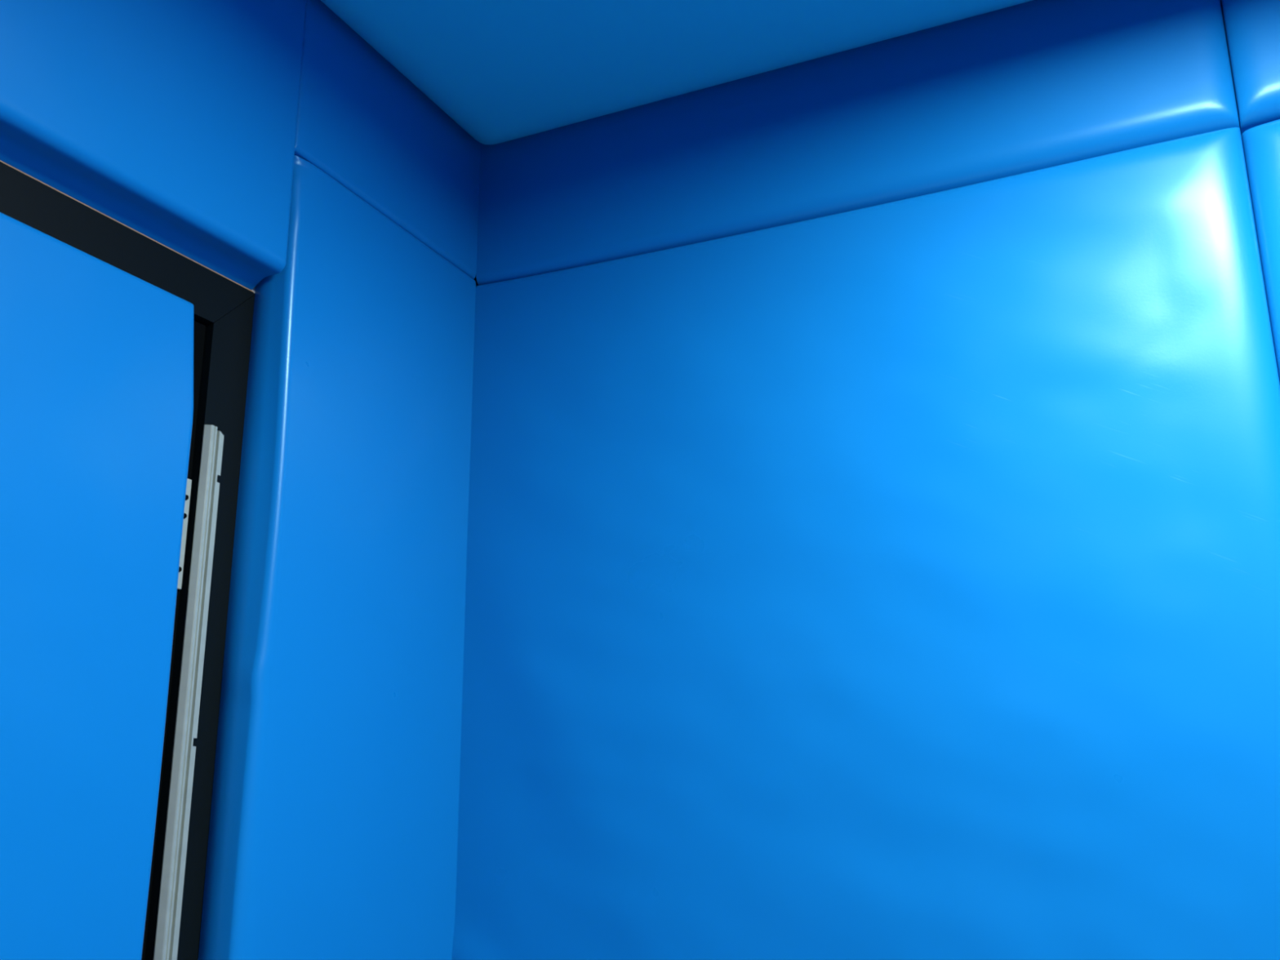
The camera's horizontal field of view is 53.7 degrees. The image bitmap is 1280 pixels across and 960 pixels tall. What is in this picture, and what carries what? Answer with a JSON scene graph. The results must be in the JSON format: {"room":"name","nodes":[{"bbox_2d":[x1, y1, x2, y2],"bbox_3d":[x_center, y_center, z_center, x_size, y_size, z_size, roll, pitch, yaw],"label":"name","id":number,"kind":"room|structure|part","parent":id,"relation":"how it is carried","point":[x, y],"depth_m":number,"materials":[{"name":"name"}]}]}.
{"room":"padded cell","nodes":[
{"label":"padded cell","id":0,"kind":"room"},
{"bbox_2d":[0,0,480,959],"bbox_3d":[-0.895,0.363,0.601,0.181,2.654,2.770,-8,-18,24],"label":"wall","id":1,"kind":"structure","parent":0,"point":[267,144],"depth_m":1.59,"materials":[{"name":"leather"}]},
{"bbox_2d":[0,160,254,959],"bbox_3d":[-0.725,0.685,0.881,0.134,2.180,1.013,-8,-18,24],"label":"door","id":2,"kind":"structure","parent":1,"relation":"in","point":[125,357],"depth_m":1.30,"materials":[{"name":"paint"}]},
{"bbox_3d":[-0.533,0.059,1.447,0.004,0.130,0.034,-8,-18,24],"label":"hinge plate","id":3,"kind":"part","parent":2,"relation":"part of","materials":[{"name":"metal"}]},
{"bbox_3d":[-0.687,-0.573,1.203,0.059,0.463,1.031,-8,-18,24],"label":"padded panel","id":4,"kind":"part","parent":1,"relation":"part of","materials":[{"name":"blue leather"}]},
{"bbox_3d":[-0.370,0.769,1.508,0.057,2.371,0.433,-8,-18,24],"label":"padded panel","id":5,"kind":"part","parent":1,"relation":"part of","materials":[{"name":"blue leather"}]},
{"bbox_3d":[-0.379,-0.493,1.872,0.056,0.252,0.434,-8,-18,24],"label":"padded panel","id":6,"kind":"part","parent":1,"relation":"part of","materials":[{"name":"blue leather"}]},
{"bbox_2d":[320,0,1032,144],"bbox_3d":[0.120,-1.067,0.516,2.690,0.204,3.010,-8,-18,24],"label":"ceiling","id":7,"kind":"structure","parent":0,"point":[502,70],"depth_m":1.75,"materials":[{"name":"paint"}]},
{"bbox_2d":[452,0,1279,959],"bbox_3d":[0.672,0.582,1.399,2.570,2.650,0.183,-8,-18,24],"label":"wall","id":8,"kind":"structure","parent":0,"point":[873,537],"depth_m":1.63,"materials":[{"name":"leather"}]},
{"bbox_3d":[0.251,-0.495,1.847,1.107,0.267,0.057,-8,-18,24],"label":"padded panel","id":9,"kind":"part","parent":8,"relation":"part of","materials":[{"name":"blue leather"}]},
{"bbox_3d":[1.255,-0.634,1.398,1.106,0.263,0.057,-8,-18,24],"label":"padded panel","id":10,"kind":"part","parent":8,"relation":"part of","materials":[{"name":"blue leather"}]},
{"bbox_3d":[1.261,0.624,1.032,1.106,2.358,0.063,-8,-18,24],"label":"padded panel","id":11,"kind":"part","parent":8,"relation":"part of","materials":[{"name":"blue leather"}]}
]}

